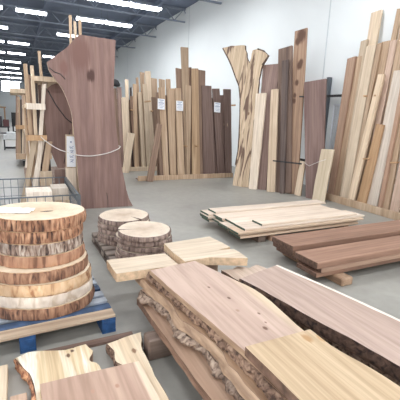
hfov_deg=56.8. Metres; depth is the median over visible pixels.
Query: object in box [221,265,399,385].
live edge slab
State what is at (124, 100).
plank
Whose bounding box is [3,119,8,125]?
bin
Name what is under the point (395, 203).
plank
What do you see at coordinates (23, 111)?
plank
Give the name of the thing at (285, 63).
board
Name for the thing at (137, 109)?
plank
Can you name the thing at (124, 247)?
log slice
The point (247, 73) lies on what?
slab
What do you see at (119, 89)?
plank
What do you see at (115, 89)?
plank
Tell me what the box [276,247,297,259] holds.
plank
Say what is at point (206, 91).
plank
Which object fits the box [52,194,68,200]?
wood block
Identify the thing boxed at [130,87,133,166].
plank
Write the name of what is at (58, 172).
slab offcut
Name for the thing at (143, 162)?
plank
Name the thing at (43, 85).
plank
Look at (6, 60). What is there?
ceiling light
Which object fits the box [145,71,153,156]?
plank
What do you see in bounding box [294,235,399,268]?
plank
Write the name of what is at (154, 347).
support block
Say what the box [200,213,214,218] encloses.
board
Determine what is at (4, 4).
truss
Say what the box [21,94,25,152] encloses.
plank
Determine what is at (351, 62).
plank
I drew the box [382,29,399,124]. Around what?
plank
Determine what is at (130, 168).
rack
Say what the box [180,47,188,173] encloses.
plank
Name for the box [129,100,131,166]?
plank
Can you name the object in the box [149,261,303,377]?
live edge slab
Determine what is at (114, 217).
log slice
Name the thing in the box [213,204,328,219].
board
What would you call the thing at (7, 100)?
wall
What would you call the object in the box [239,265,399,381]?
live edge slab
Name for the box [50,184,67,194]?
wood block
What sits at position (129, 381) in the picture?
board
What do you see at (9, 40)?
ceiling light
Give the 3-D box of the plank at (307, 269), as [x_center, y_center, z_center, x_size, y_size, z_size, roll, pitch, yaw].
[2.129,0.646,4.300,2.322,0.050,0.300,-4,14,-26]
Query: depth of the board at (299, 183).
8.07 m
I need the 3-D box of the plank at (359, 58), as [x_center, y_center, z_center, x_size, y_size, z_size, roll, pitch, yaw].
[3.063,-1.473,7.686,0.176,2.904,0.496,12,16,37]
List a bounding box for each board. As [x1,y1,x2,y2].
[0,365,7,399]
[10,393,26,399]
[40,361,159,399]
[65,134,78,192]
[200,204,320,215]
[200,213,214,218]
[208,200,325,213]
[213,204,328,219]
[219,221,234,228]
[225,208,340,224]
[228,217,363,234]
[229,222,357,238]
[234,211,364,230]
[239,221,355,235]
[249,93,266,189]
[252,210,356,225]
[258,64,277,177]
[258,100,270,189]
[267,89,278,191]
[275,45,292,192]
[280,59,288,193]
[289,28,307,193]
[294,161,304,195]
[304,79,326,198]
[312,149,334,201]
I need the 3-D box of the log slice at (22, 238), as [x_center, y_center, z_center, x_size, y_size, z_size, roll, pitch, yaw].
[-1.254,0.207,2.858,0.664,0.088,0.607,-4,14,-26]
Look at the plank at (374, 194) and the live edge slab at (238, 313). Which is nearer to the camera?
the live edge slab at (238, 313)
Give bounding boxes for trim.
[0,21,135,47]
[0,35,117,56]
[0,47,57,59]
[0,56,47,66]
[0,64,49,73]
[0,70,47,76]
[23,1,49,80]
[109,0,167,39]
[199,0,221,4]
[322,0,331,78]
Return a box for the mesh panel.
[327,104,339,190]
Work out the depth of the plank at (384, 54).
7.04 m
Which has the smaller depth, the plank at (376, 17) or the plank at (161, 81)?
the plank at (376, 17)
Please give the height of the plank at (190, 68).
2.848 m
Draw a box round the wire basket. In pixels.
[0,177,80,205]
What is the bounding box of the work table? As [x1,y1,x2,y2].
[0,126,9,133]
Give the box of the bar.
[273,160,301,164]
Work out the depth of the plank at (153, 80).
10.88 m
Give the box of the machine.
[3,132,15,149]
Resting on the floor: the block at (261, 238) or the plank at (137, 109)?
the block at (261, 238)
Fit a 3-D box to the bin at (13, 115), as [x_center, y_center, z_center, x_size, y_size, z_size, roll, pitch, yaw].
[-12.677,-5.558,25.377,0.440,0.860,0.400,-4,14,-26]
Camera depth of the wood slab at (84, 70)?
6.19 m
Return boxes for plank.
[16,96,17,152]
[18,96,20,152]
[20,99,21,152]
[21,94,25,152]
[21,141,36,202]
[22,111,23,153]
[23,64,34,181]
[23,104,31,187]
[28,74,35,163]
[30,65,39,184]
[32,141,44,185]
[35,83,41,170]
[37,51,50,164]
[37,84,45,185]
[38,85,43,165]
[40,141,51,185]
[41,88,45,152]
[65,168,76,203]
[114,88,120,160]
[117,87,123,166]
[121,97,128,154]
[122,132,134,172]
[125,79,130,166]
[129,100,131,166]
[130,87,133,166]
[130,96,134,166]
[133,84,138,166]
[136,77,141,166]
[137,109,140,166]
[138,92,145,166]
[140,72,145,160]
[142,84,150,166]
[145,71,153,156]
[146,124,161,181]
[151,78,157,96]
[151,97,156,165]
[156,92,162,174]
[158,87,168,174]
[159,79,164,86]
[165,95,169,174]
[166,79,170,94]
[166,88,175,174]
[174,88,184,174]
[175,68,184,168]
[175,123,176,174]
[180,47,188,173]
[185,85,190,173]
[189,67,191,173]
[191,68,199,173]
[198,70,204,173]
[201,85,214,173]
[212,89,224,172]
[212,101,216,172]
[220,95,224,168]
[223,89,231,172]
[272,220,399,251]
[273,242,294,255]
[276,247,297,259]
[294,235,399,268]
[296,258,399,277]
[298,254,399,272]
[327,56,356,194]
[334,56,361,195]
[339,39,368,195]
[340,45,376,197]
[348,74,384,200]
[352,43,382,177]
[356,40,390,200]
[357,124,384,203]
[367,9,382,45]
[367,70,399,206]
[370,40,396,145]
[378,90,399,207]
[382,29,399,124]
[383,120,399,209]
[390,161,399,211]
[391,8,399,40]
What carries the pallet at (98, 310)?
on the floor
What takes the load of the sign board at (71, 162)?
on the floor
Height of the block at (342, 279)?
0.085 m
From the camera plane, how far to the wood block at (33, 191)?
5.13 m
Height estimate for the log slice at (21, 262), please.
0.088 m
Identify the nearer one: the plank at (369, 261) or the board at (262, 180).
the plank at (369, 261)
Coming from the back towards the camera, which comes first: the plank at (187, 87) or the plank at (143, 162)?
the plank at (143, 162)
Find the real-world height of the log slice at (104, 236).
0.054 m
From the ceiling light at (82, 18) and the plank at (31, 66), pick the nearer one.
the plank at (31, 66)
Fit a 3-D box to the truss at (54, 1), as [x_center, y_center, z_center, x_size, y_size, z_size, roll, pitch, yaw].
[-7.898,-7.126,11.823,16.861,0.540,0.100,-4,14,-26]
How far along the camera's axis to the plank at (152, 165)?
9.07 m
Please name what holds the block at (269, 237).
on the floor
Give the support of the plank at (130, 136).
on the floor
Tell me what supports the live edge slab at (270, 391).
on the live edge slab at (246, 387)
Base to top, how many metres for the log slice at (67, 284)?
0.088 m
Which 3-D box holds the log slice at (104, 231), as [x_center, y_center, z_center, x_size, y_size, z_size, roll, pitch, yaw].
[-0.934,0.320,4.502,0.597,0.054,0.625,-4,14,-26]
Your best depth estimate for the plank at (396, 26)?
6.87 m
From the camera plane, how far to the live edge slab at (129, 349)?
2.41 m
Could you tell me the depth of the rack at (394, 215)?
6.93 m
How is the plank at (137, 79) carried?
on the rack at (130, 168)
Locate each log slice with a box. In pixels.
[0,202,86,232]
[0,223,82,244]
[0,232,82,256]
[0,241,84,268]
[0,250,87,284]
[0,260,90,297]
[0,274,92,308]
[0,285,94,320]
[97,225,116,235]
[97,234,116,245]
[98,208,148,225]
[98,219,149,230]
[98,231,115,240]
[114,232,171,246]
[115,250,170,258]
[116,244,166,257]
[117,221,170,242]
[117,240,172,252]
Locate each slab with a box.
[14,344,100,399]
[44,84,72,167]
[47,35,132,208]
[106,332,168,399]
[107,253,177,281]
[135,278,267,399]
[137,289,243,399]
[137,300,234,399]
[146,271,287,399]
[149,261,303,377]
[164,237,247,265]
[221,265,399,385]
[222,45,268,187]
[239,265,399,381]
[245,329,399,399]
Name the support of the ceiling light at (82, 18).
hanging from the ceiling
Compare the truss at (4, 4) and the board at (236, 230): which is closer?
the board at (236, 230)
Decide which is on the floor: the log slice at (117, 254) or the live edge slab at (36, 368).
the live edge slab at (36, 368)
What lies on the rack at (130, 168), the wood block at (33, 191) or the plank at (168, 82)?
the plank at (168, 82)
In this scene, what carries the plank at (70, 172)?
on the floor
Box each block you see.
[25,187,51,198]
[26,197,52,201]
[40,171,51,186]
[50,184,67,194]
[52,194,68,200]
[52,199,69,202]
[144,330,171,360]
[206,265,217,270]
[251,236,265,241]
[266,235,274,240]
[282,253,352,285]
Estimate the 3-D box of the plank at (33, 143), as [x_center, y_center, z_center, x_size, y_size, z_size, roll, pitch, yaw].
[-2.966,-0.471,6.406,0.058,1.119,0.351,13,17,41]
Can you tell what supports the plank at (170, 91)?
on the rack at (214, 175)
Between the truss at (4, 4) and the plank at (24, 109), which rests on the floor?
the plank at (24, 109)
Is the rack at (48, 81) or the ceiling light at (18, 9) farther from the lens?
the ceiling light at (18, 9)
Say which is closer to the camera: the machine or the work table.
the machine
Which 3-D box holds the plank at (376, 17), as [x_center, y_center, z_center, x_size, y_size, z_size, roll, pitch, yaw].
[3.278,-1.854,7.493,0.234,3.747,0.634,11,15,34]
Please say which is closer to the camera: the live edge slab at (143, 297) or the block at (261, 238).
the live edge slab at (143, 297)
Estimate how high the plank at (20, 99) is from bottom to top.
1.514 m
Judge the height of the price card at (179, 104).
0.254 m
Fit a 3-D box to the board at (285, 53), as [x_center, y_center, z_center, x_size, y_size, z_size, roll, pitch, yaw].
[1.904,-1.801,8.354,0.309,3.277,1.016,1,13,-6]
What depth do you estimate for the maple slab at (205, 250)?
3.24 m
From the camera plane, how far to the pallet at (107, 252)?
4.20 m
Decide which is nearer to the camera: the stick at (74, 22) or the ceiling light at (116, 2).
the stick at (74, 22)
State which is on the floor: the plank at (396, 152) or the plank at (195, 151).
the plank at (396, 152)
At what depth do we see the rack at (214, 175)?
9.70 m
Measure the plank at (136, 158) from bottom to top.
2.420 m
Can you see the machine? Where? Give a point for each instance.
(9, 135)
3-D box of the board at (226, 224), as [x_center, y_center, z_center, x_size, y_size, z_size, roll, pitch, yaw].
[1.317,0.277,5.518,2.237,0.028,0.238,-4,14,-26]
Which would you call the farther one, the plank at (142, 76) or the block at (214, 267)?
the plank at (142, 76)
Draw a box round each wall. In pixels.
[0,78,38,120]
[114,0,399,200]
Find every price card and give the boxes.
[158,98,164,109]
[176,101,182,110]
[214,102,220,112]
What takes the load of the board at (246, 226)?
on the board at (236, 230)
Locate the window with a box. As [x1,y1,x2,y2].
[1,81,19,91]
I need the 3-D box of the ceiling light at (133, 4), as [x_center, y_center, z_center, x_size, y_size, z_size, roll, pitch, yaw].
[-1.884,-7.058,12.902,1.080,0.714,0.380,-4,14,-26]
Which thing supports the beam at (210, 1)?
attached to the wall at (269, 26)
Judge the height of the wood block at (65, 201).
0.088 m
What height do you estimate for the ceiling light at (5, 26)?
0.714 m
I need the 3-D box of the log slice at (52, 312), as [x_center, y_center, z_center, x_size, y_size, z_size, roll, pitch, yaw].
[-1.267,0.741,2.946,0.811,0.088,0.732,-4,14,-26]
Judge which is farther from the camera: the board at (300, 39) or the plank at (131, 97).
the plank at (131, 97)
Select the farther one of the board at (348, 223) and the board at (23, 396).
the board at (348, 223)
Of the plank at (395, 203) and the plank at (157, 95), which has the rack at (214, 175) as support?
the plank at (157, 95)
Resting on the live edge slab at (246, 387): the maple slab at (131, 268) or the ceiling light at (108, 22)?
the maple slab at (131, 268)
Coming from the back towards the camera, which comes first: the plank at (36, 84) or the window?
the window
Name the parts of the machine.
frame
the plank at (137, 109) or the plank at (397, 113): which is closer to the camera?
the plank at (397, 113)
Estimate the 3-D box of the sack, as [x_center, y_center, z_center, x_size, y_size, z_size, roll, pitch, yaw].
[-2.357,-3.259,10.300,0.264,0.205,0.222,-4,14,-26]
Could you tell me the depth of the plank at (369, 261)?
3.87 m
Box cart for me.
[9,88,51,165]
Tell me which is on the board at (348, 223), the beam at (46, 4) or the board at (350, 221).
the board at (350, 221)
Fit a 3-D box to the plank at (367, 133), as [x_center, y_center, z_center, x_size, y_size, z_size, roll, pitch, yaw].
[3.193,-1.138,7.144,0.375,2.483,0.171,-2,13,-16]
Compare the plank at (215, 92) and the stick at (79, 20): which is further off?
the plank at (215, 92)
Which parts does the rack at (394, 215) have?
rail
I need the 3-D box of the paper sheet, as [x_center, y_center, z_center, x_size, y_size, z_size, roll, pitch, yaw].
[-1.411,0.074,2.774,0.317,0.012,0.161,2,13,-1]
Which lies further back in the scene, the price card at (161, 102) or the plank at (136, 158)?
the plank at (136, 158)
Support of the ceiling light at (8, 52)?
hanging from the ceiling
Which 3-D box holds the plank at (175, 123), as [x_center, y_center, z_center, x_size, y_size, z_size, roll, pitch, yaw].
[-0.637,-1.669,9.774,0.173,2.085,0.333,-4,14,-25]
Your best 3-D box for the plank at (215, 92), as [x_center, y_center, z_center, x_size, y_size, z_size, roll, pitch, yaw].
[0.506,-1.834,10.123,0.460,2.353,0.225,14,17,42]
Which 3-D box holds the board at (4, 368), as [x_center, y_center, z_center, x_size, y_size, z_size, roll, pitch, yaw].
[-1.004,1.181,1.765,0.140,0.050,1.200,-4,14,-26]
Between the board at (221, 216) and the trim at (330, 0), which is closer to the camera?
the board at (221, 216)
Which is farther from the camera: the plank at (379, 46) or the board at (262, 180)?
the board at (262, 180)
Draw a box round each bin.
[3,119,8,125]
[11,112,15,124]
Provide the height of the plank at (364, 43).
3.212 m
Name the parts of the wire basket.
panel, panel, leg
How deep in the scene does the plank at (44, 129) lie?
6.59 m
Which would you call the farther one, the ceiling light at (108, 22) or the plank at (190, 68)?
the ceiling light at (108, 22)
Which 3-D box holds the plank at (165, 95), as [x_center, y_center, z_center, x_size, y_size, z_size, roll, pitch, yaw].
[-0.849,-1.644,9.609,0.172,2.096,0.339,-4,14,-27]
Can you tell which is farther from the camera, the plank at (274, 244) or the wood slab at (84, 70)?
the wood slab at (84, 70)
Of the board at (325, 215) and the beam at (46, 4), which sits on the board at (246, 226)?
the board at (325, 215)
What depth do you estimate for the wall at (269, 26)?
11.22 m
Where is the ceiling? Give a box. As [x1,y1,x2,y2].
[0,0,198,79]
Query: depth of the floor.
4.43 m
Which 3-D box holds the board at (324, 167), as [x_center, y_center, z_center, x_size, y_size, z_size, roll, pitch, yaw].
[2.513,-0.493,7.553,0.276,1.080,0.373,11,15,34]
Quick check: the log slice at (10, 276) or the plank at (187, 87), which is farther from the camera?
the plank at (187, 87)
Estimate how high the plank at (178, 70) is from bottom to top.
2.794 m
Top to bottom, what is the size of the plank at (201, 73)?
2.798 m
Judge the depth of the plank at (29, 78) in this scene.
6.36 m
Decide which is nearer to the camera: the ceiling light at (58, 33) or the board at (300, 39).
the board at (300, 39)
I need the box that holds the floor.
[0,121,399,399]
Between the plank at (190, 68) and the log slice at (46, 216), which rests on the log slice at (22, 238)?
the log slice at (46, 216)
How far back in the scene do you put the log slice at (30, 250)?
2.63 m
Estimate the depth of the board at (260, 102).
8.58 m
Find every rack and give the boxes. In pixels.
[22,76,65,183]
[122,109,156,170]
[136,98,235,180]
[300,77,341,160]
[325,95,399,219]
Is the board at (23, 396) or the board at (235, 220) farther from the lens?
the board at (235, 220)
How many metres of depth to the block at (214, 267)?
3.54 m
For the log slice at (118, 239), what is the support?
on the log slice at (124, 247)
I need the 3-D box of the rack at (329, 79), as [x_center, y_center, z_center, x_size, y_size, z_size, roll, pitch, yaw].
[2.749,-1.604,9.005,0.160,2.600,2.180,-4,14,-26]
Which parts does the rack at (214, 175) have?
post, rail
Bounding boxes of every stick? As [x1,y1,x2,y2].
[69,15,73,134]
[73,21,79,193]
[78,19,81,34]
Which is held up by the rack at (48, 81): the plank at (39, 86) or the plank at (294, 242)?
the plank at (39, 86)
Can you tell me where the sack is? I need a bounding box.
[114,79,119,86]
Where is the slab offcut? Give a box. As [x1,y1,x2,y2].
[54,169,65,183]
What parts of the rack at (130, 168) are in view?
rail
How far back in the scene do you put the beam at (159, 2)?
16.41 m
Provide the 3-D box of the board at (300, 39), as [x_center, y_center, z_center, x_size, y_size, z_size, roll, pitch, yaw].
[2.155,-1.969,8.268,0.268,3.622,0.910,3,13,5]
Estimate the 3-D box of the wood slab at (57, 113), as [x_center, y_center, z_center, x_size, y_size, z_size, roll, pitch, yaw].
[-2.363,-1.321,6.636,0.781,1.480,0.202,-4,14,-26]
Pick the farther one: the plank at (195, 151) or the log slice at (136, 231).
the plank at (195, 151)
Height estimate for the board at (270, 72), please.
2.874 m
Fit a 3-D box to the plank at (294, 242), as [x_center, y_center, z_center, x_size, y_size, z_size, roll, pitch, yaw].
[2.018,0.425,4.739,2.412,0.068,0.380,-4,14,-26]
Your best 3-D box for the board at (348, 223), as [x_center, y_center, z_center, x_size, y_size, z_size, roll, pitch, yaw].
[1.402,0.389,5.308,2.118,0.028,0.288,-4,14,-26]
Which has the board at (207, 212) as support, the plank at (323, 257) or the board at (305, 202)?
the board at (305, 202)
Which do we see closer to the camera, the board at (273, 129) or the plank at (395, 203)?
the plank at (395, 203)
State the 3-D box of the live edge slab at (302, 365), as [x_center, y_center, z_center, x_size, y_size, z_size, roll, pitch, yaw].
[0.662,0.846,1.512,0.486,0.050,1.005,-4,14,-26]
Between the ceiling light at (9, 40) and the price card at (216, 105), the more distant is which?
the ceiling light at (9, 40)
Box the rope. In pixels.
[41,137,120,156]
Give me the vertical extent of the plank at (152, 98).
2.098 m
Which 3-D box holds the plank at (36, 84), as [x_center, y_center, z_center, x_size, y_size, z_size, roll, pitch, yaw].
[-2.832,-0.990,6.541,0.046,2.059,0.030,-4,14,-26]
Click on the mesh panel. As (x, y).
(336, 105)
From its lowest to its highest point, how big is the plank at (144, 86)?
2.439 m
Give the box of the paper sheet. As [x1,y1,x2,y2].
[0,207,34,212]
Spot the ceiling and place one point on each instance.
(60, 7)
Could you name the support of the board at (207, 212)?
on the board at (202, 214)
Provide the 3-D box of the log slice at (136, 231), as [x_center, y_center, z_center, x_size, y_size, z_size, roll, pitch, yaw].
[-0.593,0.332,3.960,0.572,0.054,0.617,-4,14,-26]
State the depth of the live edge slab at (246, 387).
2.15 m
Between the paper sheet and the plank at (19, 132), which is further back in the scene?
the plank at (19, 132)
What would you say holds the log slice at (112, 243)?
on the pallet at (107, 252)
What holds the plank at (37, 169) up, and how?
on the floor
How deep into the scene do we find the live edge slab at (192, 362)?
2.17 m
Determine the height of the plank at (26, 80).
2.359 m
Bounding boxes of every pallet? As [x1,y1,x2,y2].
[0,275,115,353]
[92,232,117,263]
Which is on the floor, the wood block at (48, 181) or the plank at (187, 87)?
the wood block at (48, 181)
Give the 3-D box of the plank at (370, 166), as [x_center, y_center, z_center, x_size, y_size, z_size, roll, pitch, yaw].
[3.226,-0.641,7.022,0.237,1.579,0.216,-4,14,-25]
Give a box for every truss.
[0,3,156,37]
[42,0,185,22]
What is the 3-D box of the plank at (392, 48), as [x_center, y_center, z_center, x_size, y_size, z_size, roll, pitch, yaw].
[3.394,-1.421,7.057,0.460,3.097,0.146,-9,16,-40]
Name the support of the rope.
attached to the wood slab at (84, 70)
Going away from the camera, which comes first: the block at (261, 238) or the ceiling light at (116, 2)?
the block at (261, 238)
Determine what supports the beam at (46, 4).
attached to the wall at (7, 100)
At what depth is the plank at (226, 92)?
10.22 m
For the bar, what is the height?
0.030 m
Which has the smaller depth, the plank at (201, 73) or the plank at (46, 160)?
the plank at (46, 160)
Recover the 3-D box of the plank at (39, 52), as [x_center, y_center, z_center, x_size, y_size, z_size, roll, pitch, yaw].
[-2.814,-1.473,6.719,0.129,2.316,0.030,-4,14,-26]
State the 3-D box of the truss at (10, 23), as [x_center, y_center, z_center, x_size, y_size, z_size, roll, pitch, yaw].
[-11.088,-8.678,18.204,16.861,0.540,0.100,-4,14,-26]
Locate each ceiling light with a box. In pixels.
[0,13,7,28]
[5,59,20,62]
[7,44,25,54]
[8,38,28,44]
[16,1,46,15]
[57,19,78,36]
[76,1,104,23]
[96,0,129,6]
[105,5,131,27]
[129,0,161,11]
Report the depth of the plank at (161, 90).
9.42 m
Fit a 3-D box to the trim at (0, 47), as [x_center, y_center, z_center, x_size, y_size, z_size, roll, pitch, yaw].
[-14.977,-10.571,25.982,16.861,0.540,0.100,-4,14,-26]
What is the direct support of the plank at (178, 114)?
on the rack at (214, 175)
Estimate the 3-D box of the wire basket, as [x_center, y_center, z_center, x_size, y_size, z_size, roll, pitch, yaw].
[-2.434,0.102,5.101,1.320,0.590,1.440,-4,14,-26]
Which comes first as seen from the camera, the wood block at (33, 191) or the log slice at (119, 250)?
the log slice at (119, 250)
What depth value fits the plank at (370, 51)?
7.37 m
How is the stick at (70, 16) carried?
on the floor
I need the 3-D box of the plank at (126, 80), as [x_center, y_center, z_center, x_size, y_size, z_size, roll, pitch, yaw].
[-2.080,-2.161,10.661,0.103,2.550,0.352,-3,14,-23]
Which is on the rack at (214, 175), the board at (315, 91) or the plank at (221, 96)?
the plank at (221, 96)
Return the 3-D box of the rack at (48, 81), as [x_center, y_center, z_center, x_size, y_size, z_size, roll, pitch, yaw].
[-3.042,-1.290,7.553,1.050,2.187,2.690,-4,14,-26]
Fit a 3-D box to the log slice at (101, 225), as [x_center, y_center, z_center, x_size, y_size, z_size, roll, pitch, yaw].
[-0.918,0.263,4.488,0.629,0.054,0.626,-4,14,-26]
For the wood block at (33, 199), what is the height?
0.088 m
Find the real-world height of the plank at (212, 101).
2.103 m

